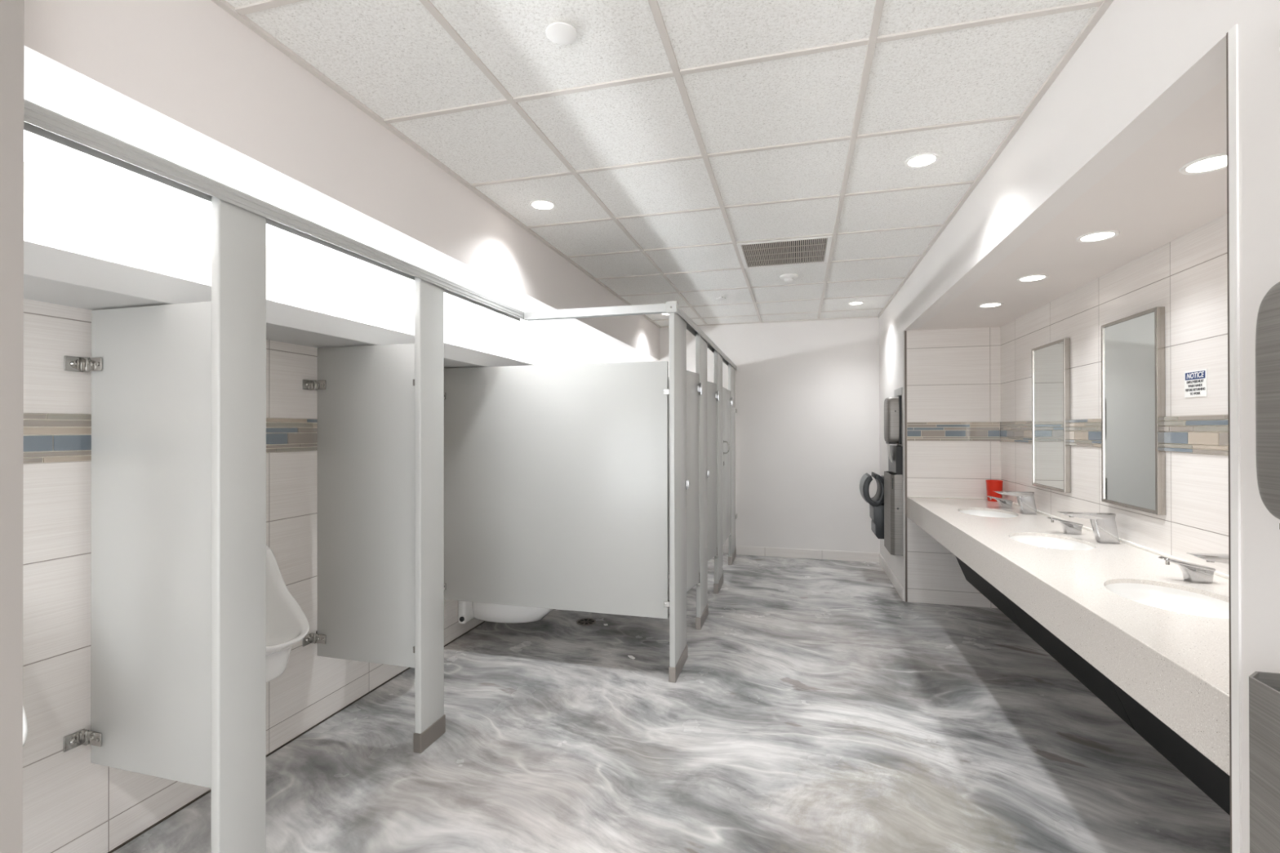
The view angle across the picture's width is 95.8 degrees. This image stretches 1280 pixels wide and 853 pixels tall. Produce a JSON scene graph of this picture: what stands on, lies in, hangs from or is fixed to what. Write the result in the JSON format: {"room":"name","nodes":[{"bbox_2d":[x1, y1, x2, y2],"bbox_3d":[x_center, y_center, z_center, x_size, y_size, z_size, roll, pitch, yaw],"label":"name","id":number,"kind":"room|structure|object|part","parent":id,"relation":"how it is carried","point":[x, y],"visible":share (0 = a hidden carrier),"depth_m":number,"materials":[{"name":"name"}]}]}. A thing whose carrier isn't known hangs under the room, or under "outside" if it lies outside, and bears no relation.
{"room":"public restroom","nodes":[
{"label":"public restroom","id":0,"kind":"room"},
{"bbox_2d":[0,0,24,852],"bbox_3d":[-1.335,0.120,1.034,0.120,2.610,0.295,0,0,15],"label":"wall","id":1,"kind":"structure","parent":0,"point":[11,11],"depth_m":1.14,"materials":[{"name":"paint"}]},
{"bbox_2d":[22,161,604,852],"bbox_3d":[-1.658,0.311,2.616,0.126,2.240,8.980,0,0,15],"label":"wall","id":2,"kind":"structure","parent":0,"point":[72,803],"depth_m":1.93,"materials":[{"name":"tile"}]},
{"bbox_2d":[22,706,27,746],"bbox_3d":[-1.738,0.617,1.402,0.363,0.760,0.369,0,0,15],"label":"urinal","id":3,"kind":"object","parent":2,"relation":"attached to","point":[24,719],"visible":0.12,"depth_m":1.51,"materials":[{"name":"white ceramic"}]},
{"bbox_2d":[62,301,211,788],"bbox_3d":[-1.510,0.353,1.803,0.597,1.461,0.131,0,0,15],"label":"screen","id":4,"kind":"object","parent":2,"relation":"attached to","point":[150,366],"visible":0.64,"depth_m":1.79,"materials":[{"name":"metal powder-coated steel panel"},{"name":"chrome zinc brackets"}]},
{"bbox_2d":[23,413,317,463],"bbox_3d":[-1.229,0.041,3.971,0.008,0.150,6.140,0,0,15],"label":"trim","id":5,"kind":"structure","parent":2,"relation":"attached to","point":[47,437],"depth_m":1.84,"materials":[{"name":"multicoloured tile"}]},
{"bbox_2d":[23,240,537,368],"bbox_3d":[-1.063,-0.420,3.928,0.350,0.086,6.140,0,0,15],"label":"trim","id":6,"kind":"structure","parent":2,"relation":"attached to","point":[51,275],"depth_m":1.80,"materials":[{"name":"grey paint"}]},
{"bbox_2d":[266,544,309,683],"bbox_3d":[-1.504,0.620,2.264,0.363,0.760,0.369,0,0,15],"label":"urinal","id":7,"kind":"object","parent":2,"relation":"attached to","point":[287,624],"visible":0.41,"depth_m":2.39,"materials":[{"name":"white ceramic"}]},
{"bbox_2d":[107,621,484,852],"bbox_3d":[-1.283,1.432,3.754,0.007,0.005,6.580,0,0,15],"label":"trim","id":8,"kind":"structure","parent":2,"relation":"attached to","point":[378,686],"depth_m":2.57,"materials":[{"name":"brown"}]},
{"bbox_2d":[302,343,414,667],"bbox_3d":[-1.272,0.355,2.681,0.597,1.461,0.131,0,0,15],"label":"screen","id":9,"kind":"object","parent":2,"relation":"attached to","point":[366,394],"visible":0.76,"depth_m":2.67,"materials":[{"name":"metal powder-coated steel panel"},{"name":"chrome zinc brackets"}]},
{"bbox_2d":[457,600,553,623],"bbox_3d":[-0.868,0.967,3.985,0.690,0.745,0.384,0,0,15],"label":"toilet","id":10,"kind":"object","parent":2,"relation":"attached to","point":[467,611],"visible":0.2,"depth_m":3.85,"materials":[{"name":"white ceramic"}]},
{"bbox_2d":[444,360,669,618],"bbox_3d":[-0.568,0.359,3.490,1.531,1.466,0.131,0,0,15],"label":"panel","id":11,"kind":"object","parent":2,"relation":"attached to","point":[556,477],"visible":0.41,"depth_m":3.46,"materials":[{"name":"grey powder-coated metal"}]},
{"bbox_2d":[668,377,669,573],"bbox_3d":[-0.302,0.362,4.467,1.531,1.466,0.131,0,0,15],"label":"panel","id":12,"kind":"object","parent":2,"relation":"attached to","point":[668,377],"visible":0.02,"depth_m":4.32,"materials":[{"name":"grey"}]},
{"bbox_2d":[23,0,659,362],"bbox_3d":[-1.335,-1.010,2.532,0.800,0.440,8.980,0,0,15],"label":"wall","id":13,"kind":"structure","parent":0,"point":[185,83],"depth_m":1.86,"materials":[{"name":"paint"}]},
{"bbox_2d":[210,0,1114,328],"bbox_3d":[0.206,-1.183,2.113,2.395,0.022,8.980,0,0,15],"label":"grid","id":14,"kind":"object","parent":13,"relation":"attached to","point":[238,13],"depth_m":2.22,"materials":[{"name":"white metal"}]},
{"bbox_2d":[225,0,1097,326],"bbox_3d":[0.209,-1.209,2.123,2.435,0.050,9.000,0,0,15],"label":"ceiling","id":15,"kind":"structure","parent":0,"point":[394,57],"depth_m":2.17,"materials":[{"name":"tile"}]},
{"bbox_2d":[528,199,555,210],"bbox_3d":[-0.516,-1.176,3.066,0.142,0.006,0.142,0,0,15],"label":"recessed light","id":16,"kind":"object","parent":15,"relation":"in","point":[540,204],"visible":1,"depth_m":3.06,"materials":[{"name":"white glass"}]},
{"bbox_2d":[546,22,577,44],"bbox_3d":[-0.233,-1.175,1.718,0.092,0.018,0.092,0,0,15],"label":"sprinkler cover","id":17,"kind":"object","parent":15,"relation":"attached to","point":[558,33],"visible":1,"depth_m":1.71,"materials":[{"name":"white plastic"}]},
{"bbox_2d":[715,296,725,300],"bbox_3d":[0.731,-1.165,5.229,0.092,0.018,0.092,0,0,15],"label":"sprinkler cover","id":18,"kind":"object","parent":15,"relation":"attached to","point":[721,298],"visible":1,"depth_m":5.23,"materials":[{"name":"white plastic"}]},
{"bbox_2d":[736,235,832,268],"bbox_3d":[0.977,-1.174,3.906,0.585,0.010,0.585,0,0,15],"label":"ceiling vent","id":19,"kind":"object","parent":15,"relation":"in","point":[806,251],"visible":1,"depth_m":3.88,"materials":[{"name":"white metal"}]},
{"bbox_2d":[779,273,797,282],"bbox_3d":[1.160,-1.156,4.506,0.136,0.043,0.136,0,0,15],"label":"smoke detector","id":20,"kind":"object","parent":15,"relation":"attached to","point":[788,277],"visible":1,"depth_m":4.47,"materials":[{"name":"white plastic"}]},
{"bbox_2d":[848,301,863,305],"bbox_3d":[2.052,-1.173,5.487,0.142,0.006,0.142,0,0,15],"label":"recessed light","id":21,"kind":"object","parent":15,"relation":"in","point":[857,303],"visible":1,"depth_m":5.47,"materials":[{"name":"white glass"}]},
{"bbox_2d":[904,152,939,168],"bbox_3d":[1.251,-1.181,2.565,0.142,0.006,0.142,0,0,15],"label":"recessed light","id":22,"kind":"object","parent":15,"relation":"in","point":[926,159],"visible":1,"depth_m":2.56,"materials":[{"name":"white glass"}]},
{"bbox_2d":[111,554,1230,852],"bbox_3d":[0.271,1.466,2.088,4.080,0.080,9.180,0,0,15],"label":"floor","id":23,"kind":"structure","parent":0,"point":[813,707],"depth_m":2.54,"materials":[{"name":"grey stone"}]},
{"bbox_2d":[210,195,266,852],"bbox_3d":[-1.199,0.378,1.731,0.040,2.100,0.163,0,0,15],"label":"pilaster","id":24,"kind":"object","parent":23,"relation":"on","point":[238,234],"visible":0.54,"depth_m":1.71,"materials":[{"name":"grey"}]},
{"bbox_2d":[23,98,527,321],"bbox_3d":[-1.042,-0.674,2.316,0.050,0.050,2.519,0,0,15],"label":"headrail","id":25,"kind":"object","parent":24,"relation":"attached to","point":[40,121],"visible":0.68,"depth_m":1.63,"materials":[{"name":"grey metal"}]},
{"bbox_2d":[413,276,445,753],"bbox_3d":[-0.956,0.380,2.626,0.040,2.100,0.184,0,0,15],"label":"pilaster","id":26,"kind":"object","parent":23,"relation":"on","point":[429,716],"visible":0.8,"depth_m":2.59,"materials":[{"name":"grey"}]},
{"bbox_2d":[576,617,595,625],"bbox_3d":[-0.396,1.432,4.249,0.144,0.004,0.144,0,0,15],"label":"floor drain","id":27,"kind":"object","parent":23,"relation":"on","point":[587,621],"visible":1,"depth_m":4.25,"materials":[{"name":"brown metal"}]},
{"bbox_2d":[666,301,688,682],"bbox_3d":[0.226,0.364,3.410,0.060,2.134,0.381,0,0,15],"label":"pilaster","id":28,"kind":"object","parent":23,"relation":"on","point":[678,483],"depth_m":3.31,"materials":[{"name":"grey powder-coated metal"},{"name":"satin steel"}]},
{"bbox_2d":[524,302,666,320],"bbox_3d":[-0.270,-0.672,3.387,0.875,0.050,0.050,0,0,15],"label":"headrail","id":29,"kind":"object","parent":28,"relation":"attached to","point":[651,308],"visible":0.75,"depth_m":3.37,"materials":[{"name":"grey metal"}]},
{"bbox_3d":[0.182,-0.673,3.259,0.060,0.062,0.062,0,0,15],"label":"headrail bracket","id":30,"kind":"part","parent":28,"relation":"part of","materials":[{"name":"silver metal"}]},
{"bbox_2d":[695,333,709,629],"bbox_3d":[0.461,0.383,4.258,0.050,2.100,0.350,0,0,15],"label":"pilaster","id":31,"kind":"object","parent":23,"relation":"on","point":[702,605],"visible":0.93,"depth_m":4.18,"materials":[{"name":"grey metal"}]},
{"bbox_2d":[686,370,702,591],"bbox_3d":[0.314,0.374,3.856,0.046,1.505,0.517,0,0,25],"label":"door","id":32,"kind":"structure","parent":31,"relation":"attached to","point":[694,388],"depth_m":3.96,"materials":[{"name":"grey"}]},
{"bbox_2d":[713,350,723,593],"bbox_3d":[0.702,0.385,5.161,0.040,2.100,0.368,0,0,15],"label":"pilaster","id":33,"kind":"object","parent":23,"relation":"on","point":[717,357],"visible":0.82,"depth_m":5.09,"materials":[{"name":"grey metal"}]},
{"bbox_2d":[706,381,719,560],"bbox_3d":[0.545,0.377,4.721,0.046,1.505,0.577,0,0,24],"label":"door","id":34,"kind":"structure","parent":33,"relation":"attached to","point":[713,395],"depth_m":4.85,"materials":[{"name":"grey"}]},
{"bbox_2d":[728,363,737,564],"bbox_3d":[1.006,0.389,6.273,0.044,2.100,0.524,0,0,15],"label":"pilaster","id":35,"kind":"object","parent":23,"relation":"on","point":[731,371],"visible":0.88,"depth_m":6.17,"materials":[{"name":"grey"}]},
{"bbox_2d":[678,306,737,370],"bbox_3d":[0.632,-0.668,4.910,0.050,0.050,3.356,0,0,15],"label":"headrail","id":36,"kind":"object","parent":35,"relation":"attached to","point":[691,326],"visible":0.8,"depth_m":4.18,"materials":[{"name":"grey metal"}]},
{"bbox_2d":[722,386,733,544],"bbox_3d":[0.869,0.379,5.677,0.080,1.505,0.707,0,0,15],"label":"door","id":37,"kind":"structure","parent":35,"relation":"attached to","point":[727,402],"depth_m":5.62,"materials":[{"name":"grey"}]},
{"bbox_3d":[0.807,0.191,5.402,0.053,0.133,0.024,0,0,15],"label":"pull handle","id":38,"kind":"part","parent":37,"relation":"part of","materials":[{"name":"silver metal"}]},
{"bbox_2d":[604,317,879,552],"bbox_3d":[1.429,0.108,6.492,4.050,2.660,0.120,0,0,15],"label":"wall","id":39,"kind":"structure","parent":0,"point":[807,392],"depth_m":6.33,"materials":[{"name":"paint"}]},
{"bbox_2d":[723,545,879,562],"bbox_3d":[1.059,1.389,6.522,3.075,0.100,0.010,0,0,15],"label":"baseboard","id":40,"kind":"structure","parent":39,"relation":"attached to","point":[740,550],"depth_m":6.31,"materials":[{"name":"tile"}]},
{"bbox_2d":[906,326,1000,608],"bbox_3d":[2.517,0.321,4.649,0.683,2.220,0.012,0,0,15],"label":"wall","id":41,"kind":"structure","parent":0,"point":[953,375],"depth_m":4.65,"materials":[{"name":"tile"}]},
{"bbox_2d":[904,330,907,601],"bbox_3d":[2.181,0.322,4.739,0.014,2.220,0.016,0,0,15],"label":"trim","id":42,"kind":"structure","parent":41,"relation":"attached to","point":[905,331],"depth_m":4.73,"materials":[{"name":"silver metal"}]},
{"bbox_2d":[906,422,999,440],"bbox_3d":[2.512,0.037,4.644,0.675,0.150,0.008,0,0,15],"label":"trim","id":43,"kind":"structure","parent":41,"relation":"attached to","point":[916,431],"depth_m":4.64,"materials":[{"name":"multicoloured tile"}]},
{"bbox_2d":[916,76,1226,330],"bbox_3d":[2.139,-0.834,2.835,0.755,0.080,3.719,0,0,15],"label":"soffit","id":44,"kind":"object","parent":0,"point":[1146,198],"visible":0.44,"depth_m":2.23,"materials":[{"name":"paint"}]},
{"bbox_2d":[977,302,1003,307],"bbox_3d":[2.270,-0.789,3.743,0.142,0.006,0.142,0,0,15],"label":"recessed light","id":45,"kind":"object","parent":44,"relation":"attached to","point":[996,304],"visible":1,"depth_m":3.73,"materials":[{"name":"white glass"}]},
{"bbox_2d":[1016,274,1048,282],"bbox_3d":[2.088,-0.790,3.074,0.142,0.006,0.142,0,0,15],"label":"recessed light","id":46,"kind":"object","parent":44,"relation":"attached to","point":[1034,277],"visible":1,"depth_m":3.06,"materials":[{"name":"white glass"}]},
{"bbox_2d":[1075,230,1119,243],"bbox_3d":[1.907,-0.792,2.408,0.142,0.006,0.142,0,0,15],"label":"recessed light","id":47,"kind":"object","parent":44,"relation":"attached to","point":[1099,236],"visible":1,"depth_m":2.40,"materials":[{"name":"white glass"}]},
{"bbox_2d":[1179,152,1226,175],"bbox_3d":[1.727,-0.794,1.746,0.142,0.006,0.142,0,0,15],"label":"recessed light","id":48,"kind":"object","parent":44,"relation":"attached to","point":[1211,163],"visible":0.77,"depth_m":1.75,"materials":[{"name":"white metal"}]},
{"bbox_2d":[879,0,1279,852],"bbox_3d":[1.776,0.092,1.683,0.855,2.660,8.980,0,0,15],"label":"wall","id":49,"kind":"structure","parent":0,"point":[1144,63],"depth_m":1.46,"materials":[{"name":"paint"}]},
{"bbox_2d":[859,471,884,538],"bbox_3d":[2.248,0.740,5.522,0.253,0.599,0.340,0,0,15],"label":"dryer","id":50,"kind":"object","parent":49,"relation":"attached to","point":[876,503],"visible":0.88,"depth_m":5.38,"materials":[{"name":"grey plastic"}]},
{"bbox_2d":[879,553,903,600],"bbox_3d":[2.352,1.384,5.435,0.010,0.100,1.410,0,0,15],"label":"baseboard","id":51,"kind":"structure","parent":49,"relation":"attached to","point":[898,587],"depth_m":5.29,"materials":[{"name":"plastic"}]},
{"bbox_2d":[884,395,902,444],"bbox_3d":[2.174,-0.058,4.976,0.106,0.407,0.279,0,0,15],"label":"dispenser","id":52,"kind":"object","parent":49,"relation":"attached to","point":[892,405],"visible":1,"depth_m":4.85,"materials":[{"name":"silver plastic"}]},
{"bbox_2d":[887,444,892,462],"bbox_3d":[2.155,0.217,4.989,0.019,0.170,0.160,0,0,15],"label":"paper towel","id":53,"kind":"object","parent":52,"relation":"hanging from","point":[888,445],"visible":0.91,"depth_m":4.98,"materials":[{"name":"white paper"}]},
{"bbox_3d":[2.214,-0.059,4.966,0.022,0.405,0.277,0,0,15],"label":"frame","id":54,"kind":"part","parent":52,"relation":"part of","materials":[{"name":"black plastic"}]},
{"bbox_2d":[884,444,902,555],"bbox_3d":[2.190,0.615,5.003,0.092,0.905,0.432,0,0,15],"label":"waste bin","id":55,"kind":"object","parent":49,"relation":"attached to","point":[893,477],"visible":0.96,"depth_m":4.81,"materials":[{"name":"silver metal"}]},
{"bbox_2d":[893,386,902,396],"bbox_3d":[2.224,-0.299,4.977,0.008,0.062,0.390,0,0,15],"label":"wall plate","id":56,"kind":"object","parent":49,"relation":"attached to","point":[898,392],"visible":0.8,"depth_m":4.95,"materials":[{"name":"grey plastic"}]},
{"bbox_2d":[1226,32,1231,852],"bbox_3d":[1.196,0.312,1.164,0.012,2.220,0.007,0,0,15],"label":"trim","id":57,"kind":"structure","parent":49,"relation":"attached to","point":[1227,42],"depth_m":1.17,"materials":[{"name":"silver metal"}]},
{"bbox_2d":[1227,23,1242,852],"bbox_3d":[1.189,0.312,1.151,0.008,2.220,0.021,0,0,15],"label":"trim","id":58,"kind":"structure","parent":49,"relation":"attached to","point":[1233,34],"depth_m":1.15,"materials":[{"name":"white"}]},
{"bbox_2d":[1248,671,1279,852],"bbox_3d":[1.044,0.766,0.787,0.092,0.670,0.474,0,0,15],"label":"waste bin","id":59,"kind":"object","parent":49,"relation":"attached to","point":[1264,686],"visible":1,"depth_m":0.97,"materials":[{"name":"silver metal"}]},
{"bbox_2d":[1255,281,1279,528],"bbox_3d":[1.046,-0.041,0.830,0.106,0.415,0.296,0,0,15],"label":"dispenser","id":60,"kind":"object","parent":49,"relation":"attached to","point":[1268,322],"visible":1,"depth_m":0.94,"materials":[{"name":"black plastic"}]},
{"bbox_2d":[1000,213,1228,574],"bbox_3d":[2.418,0.315,2.754,0.120,2.220,3.715,0,0,15],"label":"wall","id":61,"kind":"structure","parent":0,"point":[1187,276],"depth_m":2.57,"materials":[{"name":"tile"}]},
{"bbox_2d":[955,555,1021,628],"bbox_3d":[2.474,0.979,4.041,0.448,0.479,1.174,0,0,15],"label":"panel","id":62,"kind":"object","parent":61,"relation":"attached to","point":[987,589],"visible":0.31,"depth_m":3.94,"materials":[{"name":"black laminate"}]},
{"bbox_2d":[1031,337,1071,493],"bbox_3d":[2.577,-0.068,3.631,0.032,0.910,0.490,0,0,15],"label":"framed mirror","id":63,"kind":"object","parent":61,"relation":"attached to","point":[1051,362],"visible":1,"depth_m":3.58,"materials":[{"name":"grey mirror"}]},
{"bbox_2d":[908,496,1228,578],"bbox_3d":[2.036,0.559,2.853,0.670,0.013,3.704,0,0,15],"label":"trim","id":64,"kind":"structure","parent":61,"relation":"attached to","point":[1218,573],"depth_m":2.76,"materials":[{"name":"white"}]},
{"bbox_2d":[907,497,1230,776],"bbox_3d":[2.030,0.650,2.854,0.678,0.168,3.704,0,0,15],"label":"countertop","id":65,"kind":"structure","parent":61,"relation":"attached to","point":[1175,665],"depth_m":1.92,"materials":[{"name":"stone"}]},
{"bbox_2d":[959,510,1017,517],"bbox_3d":[2.312,0.657,3.846,0.376,0.144,0.520,0,0,15],"label":"sink basin","id":66,"kind":"object","parent":65,"relation":"in","point":[977,513],"visible":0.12,"depth_m":4.04,"materials":[{"name":"white ceramic"}]},
{"bbox_2d":[985,480,1003,501],"bbox_3d":[2.735,0.491,4.457,0.116,0.158,0.116,0,0,15],"label":"plastic cup","id":67,"kind":"object","parent":65,"relation":"on","point":[991,485],"visible":0.82,"depth_m":4.42,"materials":[{"name":"red plastic"}]},
{"bbox_2d":[987,495,1013,508],"bbox_3d":[2.530,0.528,4.062,0.150,0.082,0.052,0,0,15],"label":"soap dispenser","id":68,"kind":"object","parent":65,"relation":"on","point":[1003,503],"visible":1,"depth_m":4.04,"materials":[{"name":"silver metal"}]},
{"bbox_2d":[992,490,1037,514],"bbox_3d":[2.474,0.496,3.813,0.243,0.144,0.060,0,0,15],"label":"faucet","id":69,"kind":"object","parent":65,"relation":"on","point":[1026,501],"visible":1,"depth_m":3.77,"materials":[{"name":"silver metal"}]},
{"bbox_3d":[2.465,0.440,3.816,0.226,0.032,0.060,0,0,15],"label":"spout","id":70,"kind":"part","parent":69,"relation":"part of","materials":[{"name":"silver metal"}]},
{"bbox_2d":[1009,535,1094,550],"bbox_3d":[2.043,0.654,2.878,0.376,0.144,0.520,0,0,15],"label":"sink basin","id":71,"kind":"object","parent":65,"relation":"in","point":[1042,541],"visible":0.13,"depth_m":3.05,"materials":[{"name":"white ceramic"}]},
{"bbox_2d":[1046,516,1083,534],"bbox_3d":[2.263,0.525,3.078,0.150,0.082,0.052,0,0,15],"label":"soap dispenser","id":72,"kind":"object","parent":65,"relation":"on","point":[1068,527],"visible":1,"depth_m":3.05,"materials":[{"name":"silver metal"}]},
{"bbox_2d":[1058,511,1119,543],"bbox_3d":[2.213,0.494,2.853,0.243,0.144,0.060,0,0,15],"label":"faucet","id":73,"kind":"object","parent":65,"relation":"on","point":[1104,525],"visible":1,"depth_m":2.81,"materials":[{"name":"silver metal"}]},
{"bbox_3d":[2.204,0.438,2.856,0.226,0.032,0.060,0,0,15],"label":"spout","id":74,"kind":"part","parent":73,"relation":"part of","materials":[{"name":"silver metal"}]},
{"bbox_2d":[1104,582,1229,618],"bbox_3d":[1.773,0.652,1.921,0.376,0.144,0.520,0,0,15],"label":"sink basin","id":75,"kind":"object","parent":65,"relation":"in","point":[1171,599],"visible":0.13,"depth_m":2.07,"materials":[{"name":"white ceramic"}]},
{"bbox_2d":[1158,555,1215,583],"bbox_3d":[2.002,0.523,2.118,0.150,0.082,0.052,0,0,15],"label":"faucet","id":76,"kind":"object","parent":65,"relation":"on","point":[1192,572],"visible":1,"depth_m":2.09,"materials":[{"name":"silver metal"}]},
{"bbox_2d":[1186,552,1228,564],"bbox_3d":[1.950,0.491,1.888,0.243,0.144,0.060,0,0,15],"label":"faucet","id":77,"kind":"object","parent":65,"relation":"on","point":[1210,557],"visible":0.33,"depth_m":1.89,"materials":[{"name":"silver metal"}]},
{"bbox_2d":[1006,596,1133,728],"bbox_3d":[2.160,0.976,2.890,0.448,0.479,1.204,0,0,15],"label":"panel","id":78,"kind":"object","parent":61,"relation":"attached to","point":[1100,685],"visible":0.31,"depth_m":2.73,"materials":[{"name":"black laminate"}]},
{"bbox_2d":[1000,414,1228,454],"bbox_3d":[2.357,0.031,2.767,0.008,0.150,3.707,0,0,15],"label":"trim","id":79,"kind":"structure","parent":61,"relation":"attached to","point":[1204,434],"depth_m":2.44,"materials":[{"name":"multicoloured tile"}]},
{"bbox_2d":[1101,306,1165,515],"bbox_3d":[2.338,-0.070,2.753,0.032,0.910,0.480,0,0,15],"label":"framed mirror","id":80,"kind":"object","parent":61,"relation":"attached to","point":[1133,375],"visible":1,"depth_m":2.71,"materials":[{"name":"grey mirror"}]},
{"bbox_2d":[1111,680,1230,815],"bbox_3d":[1.829,0.972,1.671,0.448,0.479,1.314,0,0,15],"label":"panel","id":81,"kind":"object","parent":61,"relation":"attached to","point":[1201,771],"visible":0.31,"depth_m":1.97,"materials":[{"name":"black laminate"}]},
{"bbox_2d":[1184,368,1207,397],"bbox_3d":[2.237,-0.175,2.327,0.004,0.107,0.132,0,0,15],"label":"notice sign","id":82,"kind":"object","parent":61,"relation":"attached to","point":[1195,381],"visible":1,"depth_m":2.32,"materials":[{"name":"white paper"}]}
]}

